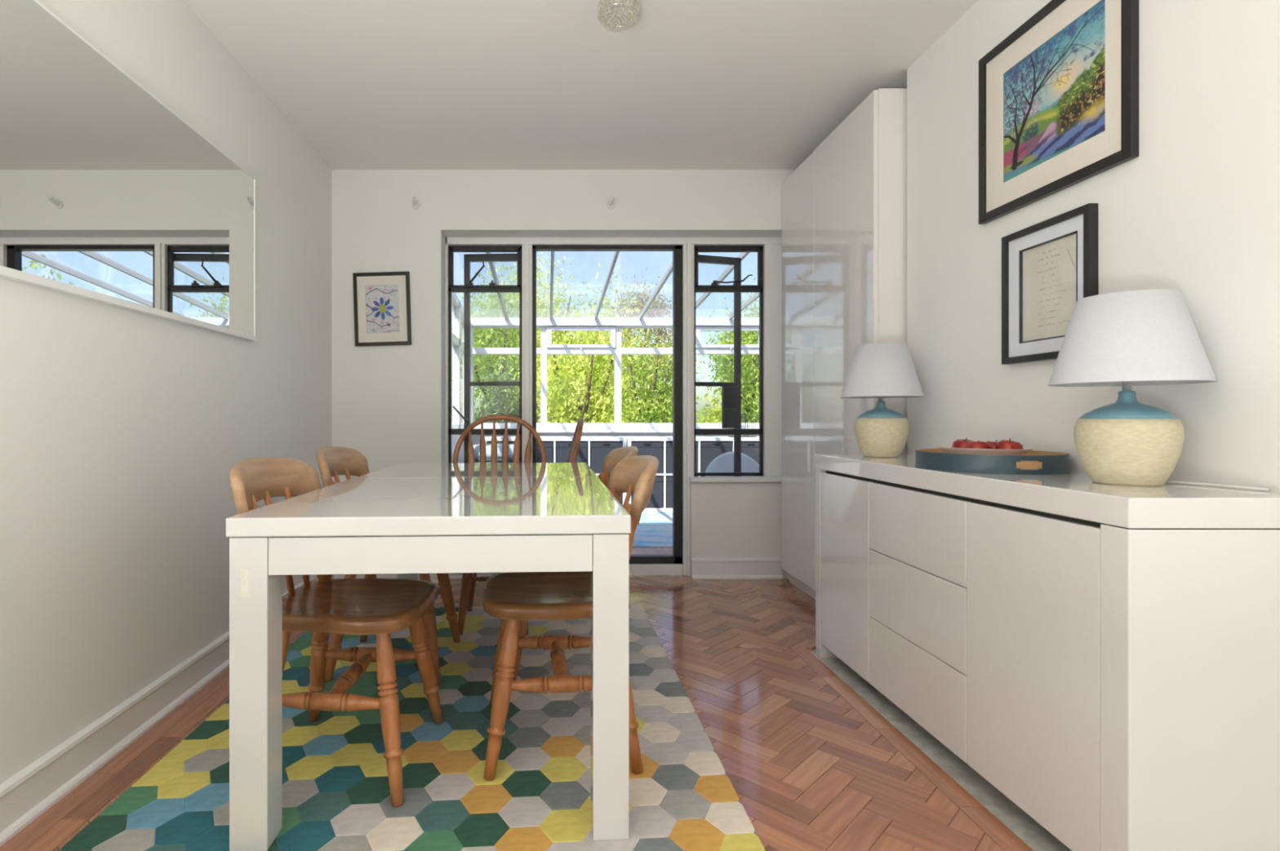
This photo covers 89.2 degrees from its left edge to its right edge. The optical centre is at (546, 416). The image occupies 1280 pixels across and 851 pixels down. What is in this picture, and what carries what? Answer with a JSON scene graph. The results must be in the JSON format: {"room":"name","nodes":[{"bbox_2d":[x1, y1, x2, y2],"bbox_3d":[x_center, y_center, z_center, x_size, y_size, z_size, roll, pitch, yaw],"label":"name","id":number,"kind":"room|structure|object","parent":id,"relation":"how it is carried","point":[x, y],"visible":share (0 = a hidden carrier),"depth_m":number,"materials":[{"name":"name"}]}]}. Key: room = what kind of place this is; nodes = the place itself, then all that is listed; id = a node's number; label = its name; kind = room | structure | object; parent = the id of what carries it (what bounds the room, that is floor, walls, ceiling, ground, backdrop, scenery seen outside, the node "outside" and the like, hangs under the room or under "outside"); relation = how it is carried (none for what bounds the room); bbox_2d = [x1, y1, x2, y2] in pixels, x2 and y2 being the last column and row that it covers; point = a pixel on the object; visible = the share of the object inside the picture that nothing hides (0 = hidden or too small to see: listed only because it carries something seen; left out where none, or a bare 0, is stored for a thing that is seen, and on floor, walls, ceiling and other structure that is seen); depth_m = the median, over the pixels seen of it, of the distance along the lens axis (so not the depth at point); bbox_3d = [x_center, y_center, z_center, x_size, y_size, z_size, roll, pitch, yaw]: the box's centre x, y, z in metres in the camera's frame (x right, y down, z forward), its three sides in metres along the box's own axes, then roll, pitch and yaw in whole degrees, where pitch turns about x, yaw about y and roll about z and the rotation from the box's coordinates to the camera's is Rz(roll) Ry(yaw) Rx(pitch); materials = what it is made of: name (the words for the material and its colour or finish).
{"room":"dining room","nodes":[
{"label":"dining room","id":0,"kind":"room"},
{"bbox_2d":[0,0,331,784],"bbox_3d":[-1.363,-0.240,-0.590,0.200,2.620,9.220,0,0,0],"label":"wall","id":1,"kind":"structure","parent":0,"point":[123,432],"depth_m":2.01,"materials":[{"name":"paint"}]},
{"bbox_2d":[0,0,256,341],"bbox_3d":[-1.250,-0.669,1.643,0.026,0.692,2.185,0,0,0],"label":"wall mirror","id":2,"kind":"object","parent":1,"relation":"attached to","point":[108,196],"visible":1,"depth_m":1.83,"materials":[{"name":"white mirror"}]},
{"bbox_2d":[0,574,334,847],"bbox_3d":[-1.248,0.910,-0.615,0.031,0.120,8.770,0,0,0],"label":"baseboard","id":3,"kind":"structure","parent":1,"relation":"attached to","point":[33,791],"depth_m":1.79,"materials":[{"name":"white paint"}]},
{"bbox_2d":[451,435,463,463],"bbox_3d":[-0.930,0.580,5.625,0.140,0.900,3.150,0,0,0],"label":"wall","id":4,"kind":"structure","parent":0,"point":[455,438],"depth_m":6.12,"materials":[{"name":"white paint"}]},
{"bbox_2d":[451,293,463,429],"bbox_3d":[-0.895,-0.597,5.565,0.070,1.454,3.070,0,0,0],"label":"window","id":5,"kind":"structure","parent":4,"relation":"in","point":[457,344],"depth_m":6.30,"materials":[{"name":"white glass"}]},
{"bbox_2d":[0,511,1071,850],"bbox_3d":[0.638,1.000,1.000,4.203,0.060,12.400,0,0,0],"label":"floor","id":6,"kind":"structure","parent":0,"point":[816,758],"depth_m":1.90,"materials":[{"name":"wood"}]},
{"bbox_2d":[58,604,765,850],"bbox_3d":[-0.298,0.964,2.088,1.563,0.012,2.406,0,0,0],"label":"rug","id":7,"kind":"object","parent":6,"relation":"on","point":[336,797],"visible":0.56,"depth_m":1.72,"materials":[{"name":"fabric"}]},
{"bbox_2d":[229,457,443,807],"bbox_3d":[-0.588,0.540,1.816,0.521,0.843,0.471,0,0,4],"label":"chair","id":8,"kind":"object","parent":7,"relation":"on","point":[380,606],"visible":0.76,"depth_m":1.76,"materials":[{"name":"brown wood"}]},
{"bbox_2d":[315,446,460,684],"bbox_3d":[-0.625,0.540,2.533,0.521,0.843,0.471,0,0,2],"label":"chair","id":9,"kind":"object","parent":7,"relation":"on","point":[332,461],"visible":0.23,"depth_m":2.55,"materials":[{"name":"brown wood"}]},
{"bbox_2d":[226,462,631,850],"bbox_3d":[-0.257,0.590,2.263,0.894,0.736,1.714,0,0,0],"label":"dining table","id":10,"kind":"object","parent":7,"relation":"on","point":[406,521],"visible":0.94,"depth_m":1.45,"materials":[{"name":"white paint"}]},
{"bbox_2d":[453,414,546,635],"bbox_3d":[-0.238,0.474,3.037,0.470,0.972,0.503,0,0,0],"label":"chair","id":11,"kind":"object","parent":7,"relation":"on","point":[468,580],"visible":0.37,"depth_m":3.23,"materials":[{"name":"brown wood"}]},
{"bbox_2d":[483,455,658,781],"bbox_3d":[0.070,0.540,1.925,0.521,0.843,0.471,0,0,-3],"label":"chair","id":12,"kind":"object","parent":7,"relation":"on","point":[513,597],"visible":0.62,"depth_m":1.76,"materials":[{"name":"brown wood"}]},
{"bbox_2d":[511,446,638,680],"bbox_3d":[0.102,0.540,2.568,0.521,0.843,0.471,0,0,-2],"label":"chair","id":13,"kind":"object","parent":7,"relation":"on","point":[615,456],"visible":0.02,"depth_m":2.65,"materials":[{"name":"brown wood"}]},
{"bbox_2d":[473,444,514,462],"bbox_3d":[-0.460,0.613,6.120,0.620,0.715,0.620,0,0,0],"label":"pouffe","id":14,"kind":"object","parent":6,"relation":"on","point":[477,451],"visible":0.2,"depth_m":5.87,"materials":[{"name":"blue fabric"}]},
{"bbox_2d":[484,436,626,506],"bbox_3d":[0.078,0.590,6.755,1.466,0.760,0.390,0,0,0],"label":"cube shelf","id":15,"kind":"object","parent":6,"relation":"on","point":[588,439],"visible":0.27,"depth_m":6.56,"materials":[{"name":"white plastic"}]},
{"bbox_2d":[487,440,514,444],"bbox_3d":[-0.452,0.419,6.749,0.324,0.321,0.366,0,0,0],"label":"storage box","id":16,"kind":"object","parent":15,"relation":"on","point":[490,442],"visible":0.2,"depth_m":6.57,"materials":[{"name":"grey fabric"}]},
{"bbox_2d":[536,440,553,462],"bbox_3d":[-0.099,0.419,6.749,0.324,0.321,0.366,0,0,0],"label":"storage box","id":17,"kind":"object","parent":15,"relation":"on","point":[548,445],"visible":0.39,"depth_m":6.57,"materials":[{"name":"grey fabric"}]},
{"bbox_2d":[555,440,587,463],"bbox_3d":[0.255,0.419,6.749,0.324,0.321,0.366,0,0,0],"label":"storage box","id":18,"kind":"object","parent":15,"relation":"on","point":[562,447],"visible":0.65,"depth_m":6.57,"materials":[{"name":"grey fabric"}]},
{"bbox_2d":[590,440,622,473],"bbox_3d":[0.608,0.419,6.749,0.324,0.321,0.366,0,0,0],"label":"storage box","id":19,"kind":"object","parent":15,"relation":"on","point":[599,450],"visible":0.53,"depth_m":6.57,"materials":[{"name":"grey fabric"}]},
{"bbox_2d":[566,417,583,462],"bbox_3d":[-0.048,0.486,3.585,0.503,0.972,0.470,0,0,0],"label":"chair","id":20,"kind":"object","parent":6,"relation":"on","point":[573,453],"visible":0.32,"depth_m":3.45,"materials":[{"name":"brown wood"}]},
{"bbox_2d":[632,512,672,547],"bbox_3d":[0.580,0.966,5.630,1.440,0.008,1.720,0,0,0],"label":"woven rug","id":21,"kind":"object","parent":6,"relation":"on","point":[654,530],"visible":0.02,"depth_m":5.38,"materials":[{"name":"blue fabric"}]},
{"bbox_2d":[624,436,759,511],"bbox_3d":[1.557,0.590,6.755,1.466,0.760,0.390,0,0,0],"label":"cube shelf","id":22,"kind":"object","parent":6,"relation":"on","point":[663,439],"visible":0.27,"depth_m":6.56,"materials":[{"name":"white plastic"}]},
{"bbox_2d":[631,475,662,507],"bbox_3d":[1.028,0.772,6.749,0.324,0.321,0.366,0,0,0],"label":"storage box","id":23,"kind":"object","parent":22,"relation":"on","point":[656,498],"visible":0.33,"depth_m":6.57,"materials":[{"name":"grey plastic"}]},
{"bbox_2d":[631,440,662,473],"bbox_3d":[1.028,0.419,6.749,0.324,0.321,0.366,0,0,0],"label":"storage box","id":24,"kind":"object","parent":22,"relation":"on","point":[653,448],"visible":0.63,"depth_m":6.57,"materials":[{"name":"grey fabric"}]},
{"bbox_2d":[666,475,696,507],"bbox_3d":[1.381,0.772,6.749,0.324,0.321,0.366,0,0,0],"label":"storage box","id":25,"kind":"object","parent":22,"relation":"on","point":[668,478],"visible":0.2,"depth_m":6.57,"materials":[{"name":"grey fabric"}]},
{"bbox_2d":[666,440,697,473],"bbox_3d":[1.381,0.419,6.749,0.324,0.321,0.366,0,0,0],"label":"storage box","id":26,"kind":"object","parent":22,"relation":"on","point":[668,443],"visible":0.34,"depth_m":6.57,"materials":[{"name":"grey plastic"}]},
{"bbox_2d":[700,440,732,472],"bbox_3d":[1.734,0.419,6.749,0.324,0.321,0.366,0,0,0],"label":"storage box","id":27,"kind":"object","parent":22,"relation":"on","point":[709,450],"visible":0.61,"depth_m":6.57,"materials":[{"name":"grey fabric"}]},
{"bbox_2d":[728,413,755,437],"bbox_3d":[2.030,0.089,6.680,0.265,0.240,0.085,0,0,0],"label":"lantern","id":28,"kind":"object","parent":22,"relation":"on","point":[743,426],"visible":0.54,"depth_m":6.64,"materials":[{"name":"metal"}]},
{"bbox_2d":[741,440,759,464],"bbox_3d":[2.087,0.419,6.749,0.324,0.321,0.366,0,0,0],"label":"storage box","id":29,"kind":"object","parent":22,"relation":"on","point":[749,448],"visible":0.23,"depth_m":6.57,"materials":[{"name":"grey plastic"}]},
{"bbox_2d":[705,452,759,476],"bbox_3d":[1.564,0.626,5.335,0.500,0.695,0.442,0,0,20],"label":"shell chair","id":30,"kind":"object","parent":6,"relation":"on","point":[724,463],"visible":0.24,"depth_m":5.16,"materials":[{"name":"white plastic"}]},
{"bbox_2d":[782,88,906,599],"bbox_3d":[1.695,-0.206,3.233,0.640,2.352,1.066,0,0,0],"label":"wardrobe","id":31,"kind":"object","parent":6,"relation":"on","point":[844,208],"visible":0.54,"depth_m":3.07,"materials":[{"name":"white paint"}]},
{"bbox_2d":[815,454,1279,850],"bbox_3d":[1.305,0.569,1.946,0.386,0.829,1.438,0,0,0],"label":"sideboard","id":32,"kind":"object","parent":6,"relation":"on","point":[1105,657],"visible":0.99,"depth_m":1.35,"materials":[{"name":"white paint"}]},
{"bbox_2d":[840,342,924,457],"bbox_3d":[1.300,-0.062,2.500,0.291,0.433,0.291,0,0,0],"label":"table lamp","id":33,"kind":"object","parent":32,"relation":"on","point":[880,371],"visible":1,"depth_m":2.42,"materials":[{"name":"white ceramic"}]},
{"bbox_2d":[853,401,909,457],"bbox_3d":[1.300,0.048,2.500,0.191,0.214,0.191,0,0,0],"label":"lamp base","id":34,"kind":"object","parent":33,"relation":"attached to","point":[881,432],"depth_m":2.43,"materials":[{"name":"beige ceramic"}]},
{"bbox_2d":[915,448,1069,475],"bbox_3d":[1.308,0.129,1.905,0.374,0.052,0.374,0,0,0],"label":"round tray","id":35,"kind":"object","parent":32,"relation":"on","point":[1033,462],"visible":0.9,"depth_m":1.75,"materials":[{"name":"blue wood"}]},
{"bbox_2d":[937,445,1032,455],"bbox_3d":[1.312,0.120,1.930,0.238,0.056,0.238,0,0,0],"label":"fruit plate","id":36,"kind":"object","parent":35,"relation":"on","point":[948,449],"visible":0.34,"depth_m":1.84,"materials":[{"name":"white ceramic"}]},
{"bbox_2d":[951,438,973,448],"bbox_3d":[1.292,0.099,1.987,0.067,0.069,0.067,0,0,41],"label":"apple","id":37,"kind":"object","parent":36,"relation":"on","point":[960,443],"visible":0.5,"depth_m":1.98,"materials":[{"name":"red food"}]},
{"bbox_2d":[965,440,992,448],"bbox_3d":[1.291,0.104,1.919,0.066,0.069,0.067,0,0,-12],"label":"apple","id":38,"kind":"object","parent":36,"relation":"on","point":[973,445],"visible":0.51,"depth_m":1.90,"materials":[{"name":"red food"}]},
{"bbox_2d":[986,440,997,448],"bbox_3d":[1.359,0.103,1.950,0.067,0.069,0.067,0,0,-30],"label":"apple","id":39,"kind":"object","parent":36,"relation":"on","point":[993,444],"visible":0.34,"depth_m":1.93,"materials":[{"name":"red food"}]},
{"bbox_2d":[995,438,1023,455],"bbox_3d":[1.347,0.097,1.871,0.068,0.070,0.066,0,0,-38],"label":"apple","id":40,"kind":"object","parent":36,"relation":"on","point":[1003,444],"visible":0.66,"depth_m":1.85,"materials":[{"name":"red food"}]},
{"bbox_2d":[1047,288,1217,486],"bbox_3d":[1.345,-0.062,1.490,0.291,0.433,0.291,0,0,40],"label":"table lamp","id":41,"kind":"object","parent":32,"relation":"on","point":[1126,340],"visible":1,"depth_m":1.42,"materials":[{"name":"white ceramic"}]},
{"bbox_2d":[1073,391,1184,486],"bbox_3d":[1.345,0.048,1.490,0.190,0.214,0.190,0,0,0],"label":"lamp base","id":42,"kind":"object","parent":41,"relation":"attached to","point":[1126,442],"depth_m":1.43,"materials":[{"name":"beige ceramic"}]},
{"bbox_2d":[1165,480,1269,491],"bbox_3d":[1.474,0.151,1.417,0.019,0.006,0.179,0,0,-17],"label":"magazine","id":43,"kind":"object","parent":32,"relation":"on","point":[1166,482],"visible":0.88,"depth_m":1.41,"materials":[{"name":"white paper"}]},
{"bbox_2d":[331,169,795,580],"bbox_3d":[0.329,-0.240,3.895,3.583,2.620,0.250,0,0,0],"label":"wall","id":44,"kind":"structure","parent":0,"point":[388,402],"depth_m":3.77,"materials":[{"name":"paint"}]},
{"bbox_2d":[352,271,411,346],"bbox_3d":[-0.964,-0.631,3.759,0.353,0.447,0.020,-2,0,0],"label":"framed picture","id":45,"kind":"object","parent":44,"relation":"attached to","point":[381,300],"visible":1,"depth_m":3.76,"materials":[{"name":"white paper"}]},
{"bbox_2d":[364,284,399,333],"bbox_3d":[-0.964,-0.631,3.760,0.192,0.282,0.001,-2,0,0],"label":"print","id":46,"kind":"object","parent":45,"relation":"attached to","point":[382,313],"depth_m":3.76},
{"bbox_2d":[334,573,496,583],"bbox_3d":[-0.677,0.910,3.802,1.131,0.120,0.126,0,0,0],"label":"baseboard","id":47,"kind":"structure","parent":44,"relation":"attached to","point":[433,578],"depth_m":3.75,"materials":[{"name":"white paint"}]},
{"bbox_2d":[412,196,420,208],"bbox_3d":[-0.768,-1.248,3.723,0.048,0.056,0.093,0,0,0],"label":"curtain bracket","id":48,"kind":"object","parent":44,"relation":"attached to","point":[415,205],"visible":1,"depth_m":3.76,"materials":[{"name":"paint"}]},
{"bbox_2d":[448,245,521,463],"bbox_3d":[-0.380,-0.344,3.944,0.453,1.416,0.072,0,0,0],"label":"window","id":49,"kind":"structure","parent":44,"relation":"in","point":[469,287],"depth_m":3.95,"materials":[{"name":"black paint"}]},
{"bbox_2d":[453,253,519,462],"bbox_3d":[-0.338,-0.085,4.025,0.499,1.880,0.076,0,0,3],"label":"door","id":50,"kind":"structure","parent":44,"relation":"in","point":[468,258],"depth_m":4.04,"materials":[{"name":"metal"}]},
{"bbox_2d":[532,245,682,564],"bbox_3d":[0.371,-0.075,3.973,0.922,1.958,0.054,0,0,0],"label":"door frame","id":51,"kind":"structure","parent":44,"relation":"attached to","point":[677,557],"depth_m":3.95,"materials":[{"name":"black paint"}]},
{"bbox_2d":[606,196,614,208],"bbox_3d":[0.374,-1.248,3.723,0.048,0.056,0.093,0,0,0],"label":"curtain bracket","id":52,"kind":"object","parent":44,"relation":"attached to","point":[611,205],"visible":1,"depth_m":3.76,"materials":[{"name":"paint"}]},
{"bbox_2d":[444,237,782,576],"bbox_3d":[0.409,-0.057,3.965,2.062,2.082,0.090,0,0,0],"label":"trim","id":53,"kind":"structure","parent":44,"relation":"attached to","point":[772,246],"depth_m":3.92,"materials":[{"name":"white paint"}]},
{"bbox_2d":[695,254,741,476],"bbox_3d":[1.047,-0.085,4.068,0.435,1.880,0.086,0,0,-16],"label":"door","id":54,"kind":"structure","parent":44,"relation":"in","point":[731,392],"depth_m":4.13,"materials":[{"name":"metal"}]},
{"bbox_2d":[693,245,763,475],"bbox_3d":[1.115,-0.344,3.943,0.431,1.416,0.074,0,0,0],"label":"window","id":55,"kind":"structure","parent":44,"relation":"in","point":[713,287],"depth_m":3.95,"materials":[{"name":"black paint"}]},
{"bbox_2d":[184,0,978,169],"bbox_3d":[0.329,-1.510,-0.590,3.583,0.120,9.220,0,0,0],"label":"ceiling","id":56,"kind":"structure","parent":0,"point":[367,84],"depth_m":2.72,"materials":[{"name":"paint"}]},
{"bbox_2d":[597,0,639,31],"bbox_3d":[0.243,-1.398,2.200,0.142,0.104,0.142,0,0,21],"label":"ceiling light","id":57,"kind":"object","parent":56,"relation":"attached to","point":[612,3],"visible":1,"depth_m":2.21,"materials":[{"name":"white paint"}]},
{"bbox_2d":[451,251,759,324],"bbox_3d":[0.790,-1.202,5.650,3.524,0.307,3.300,0,0,0],"label":"roof","id":58,"kind":"structure","parent":0,"point":[730,268],"depth_m":5.83,"materials":[{"name":"grey metal"}]},
{"bbox_2d":[470,317,759,326],"bbox_3d":[0.790,-1.048,7.160,3.420,0.085,0.200,0,0,0],"label":"beam","id":59,"kind":"structure","parent":58,"relation":"attached to","point":[474,322],"depth_m":7.06,"materials":[{"name":"white plastic"}]},
{"bbox_2d":[471,428,759,445],"bbox_3d":[0.790,0.580,7.170,3.420,0.900,0.140,0,0,0],"label":"wall","id":60,"kind":"structure","parent":0,"point":[475,438],"depth_m":7.10,"materials":[{"name":"white paint"}]},
{"bbox_2d":[470,326,543,428],"bbox_3d":[-0.447,-0.440,7.150,0.822,1.140,0.080,0,0,0],"label":"window","id":61,"kind":"structure","parent":60,"relation":"in","point":[473,351],"depth_m":7.11,"materials":[{"name":"white plastic"}]},
{"bbox_2d":[543,326,617,428],"bbox_3d":[0.377,-0.440,7.121,0.822,1.140,0.138,0,0,0],"label":"window","id":62,"kind":"structure","parent":60,"relation":"in","point":[549,348],"depth_m":7.11,"materials":[{"name":"white plastic"}]},
{"bbox_2d":[536,429,672,432],"bbox_3d":[0.790,0.152,7.050,3.300,0.035,0.140,0,0,0],"label":"trim","id":63,"kind":"structure","parent":60,"relation":"on","point":[537,430],"depth_m":6.98,"materials":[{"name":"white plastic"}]},
{"bbox_2d":[617,326,672,428],"bbox_3d":[1.200,-0.440,7.150,0.822,1.140,0.080,0,0,0],"label":"window","id":64,"kind":"structure","parent":60,"relation":"in","point":[621,351],"depth_m":7.11,"materials":[{"name":"white plastic"}]},
{"bbox_2d":[695,326,759,428],"bbox_3d":[2.022,-0.440,7.121,0.822,1.140,0.138,0,0,0],"label":"window","id":65,"kind":"structure","parent":60,"relation":"in","point":[700,349],"depth_m":7.11,"materials":[{"name":"white plastic"}]},
{"bbox_2d":[689,481,786,577],"bbox_3d":[1.154,0.684,3.942,0.572,0.599,0.155,0,0,0],"label":"wall","id":66,"kind":"structure","parent":0,"point":[728,520],"depth_m":3.87,"materials":[{"name":"paint"}]},
{"bbox_2d":[688,476,782,482],"bbox_3d":[1.141,0.378,3.877,0.558,0.028,0.085,0,0,0],"label":"trim","id":67,"kind":"structure","parent":66,"relation":"attached to","point":[692,479],"depth_m":3.84,"materials":[{"name":"white paint"}]},
{"bbox_2d":[691,558,782,579],"bbox_3d":[1.139,0.910,3.849,0.542,0.120,0.031,0,0,0],"label":"baseboard","id":68,"kind":"structure","parent":66,"relation":"attached to","point":[701,568],"depth_m":3.85,"materials":[{"name":"white paint"}]},
{"bbox_2d":[906,0,1279,493],"bbox_3d":[1.602,-0.240,-1.260,0.200,2.620,7.880,0,0,0],"label":"wall","id":69,"kind":"structure","parent":0,"point":[1196,214],"depth_m":1.59,"materials":[{"name":"paint"}]},
{"bbox_2d":[1001,203,1097,364],"bbox_3d":[1.488,-0.376,1.917,0.026,0.412,0.338,0,0,0],"label":"framed picture","id":70,"kind":"object","parent":69,"relation":"attached to","point":[1049,265],"visible":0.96,"depth_m":1.92,"materials":[{"name":"black wood"}]},
{"bbox_2d":[1022,233,1075,342],"bbox_3d":[1.493,-0.376,1.909,0.001,0.292,0.222,0,0,0],"label":"print","id":71,"kind":"object","parent":70,"relation":"attached to","point":[1049,269],"depth_m":1.91},
{"bbox_2d":[978,0,1138,224],"bbox_3d":[1.490,-0.941,1.915,0.022,0.562,0.575,0,0,0],"label":"framed picture","id":72,"kind":"object","parent":69,"relation":"attached to","point":[1059,95],"visible":1,"depth_m":1.88,"materials":[{"name":"multicoloured paper"}]},
{"bbox_2d":[1004,0,1105,182],"bbox_3d":[1.491,-0.941,1.905,0.001,0.357,0.384,0,0,0],"label":"print","id":73,"kind":"object","parent":72,"relation":"attached to","point":[1055,97],"depth_m":1.88},
{"label":"outside","id":74,"kind":"structure","parent":0,"visible":0},
{"bbox_3d":[2.000,1.270,23.620,32.000,0.100,32.760,0,0,0],"label":"lawn","id":75,"kind":"structure","parent":74,"visible":0},
{"bbox_2d":[451,261,556,423],"bbox_3d":[-1.026,-0.912,13.256,2.895,5.514,2.112,0,0,-11],"label":"leafy tree","id":76,"kind":"object","parent":75,"relation":"on","point":[492,337],"visible":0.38,"depth_m":13.07,"materials":[{"name":"green plant"}]},
{"bbox_2d":[460,358,554,422],"bbox_3d":[-0.609,0.400,8.761,1.268,2.390,1.239,0,0,43],"label":"shrub","id":77,"kind":"object","parent":75,"relation":"on","point":[512,411],"visible":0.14,"depth_m":8.58,"materials":[{"name":"green plant"}]},
{"bbox_2d":[451,251,644,407],"bbox_3d":[-0.004,-1.910,17.657,5.884,6.500,2.648,0,0,-13],"label":"leafy tree","id":78,"kind":"object","parent":75,"relation":"on","point":[539,301],"visible":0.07,"depth_m":17.43,"materials":[{"name":"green plant"}]},
{"bbox_2d":[497,262,666,422],"bbox_3d":[0.462,-0.350,10.736,2.608,4.390,2.125,0,0,-27],"label":"tree","id":79,"kind":"object","parent":75,"relation":"on","point":[566,405],"visible":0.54,"depth_m":10.41,"materials":[{"name":"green plant"}]},
{"bbox_2d":[586,268,672,397],"bbox_3d":[2.402,-1.186,15.535,3.086,4.817,1.342,0,0,-4],"label":"shrub","id":80,"kind":"object","parent":75,"relation":"on","point":[651,314],"visible":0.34,"depth_m":15.46,"materials":[{"name":"green plant"}]},
{"bbox_2d":[597,309,707,422],"bbox_3d":[2.025,-0.079,13.299,2.441,4.192,2.108,0,0,-34],"label":"leafy tree","id":81,"kind":"object","parent":75,"relation":"on","point":[659,415],"visible":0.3,"depth_m":12.94,"materials":[{"name":"green plant"}]},
{"bbox_2d":[695,391,721,422],"bbox_3d":[2.333,0.579,8.793,0.976,1.878,0.985,0,0,0],"label":"shrub","id":82,"kind":"object","parent":75,"relation":"on","point":[716,417],"visible":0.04,"depth_m":8.91,"materials":[{"name":"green plant"}]},
{"bbox_2d":[696,275,759,422],"bbox_3d":[4.186,-0.843,13.600,1.905,4.450,1.685,0,0,30],"label":"leafy tree","id":83,"kind":"object","parent":75,"relation":"on","point":[749,366],"visible":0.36,"depth_m":13.36,"materials":[{"name":"green plant"}]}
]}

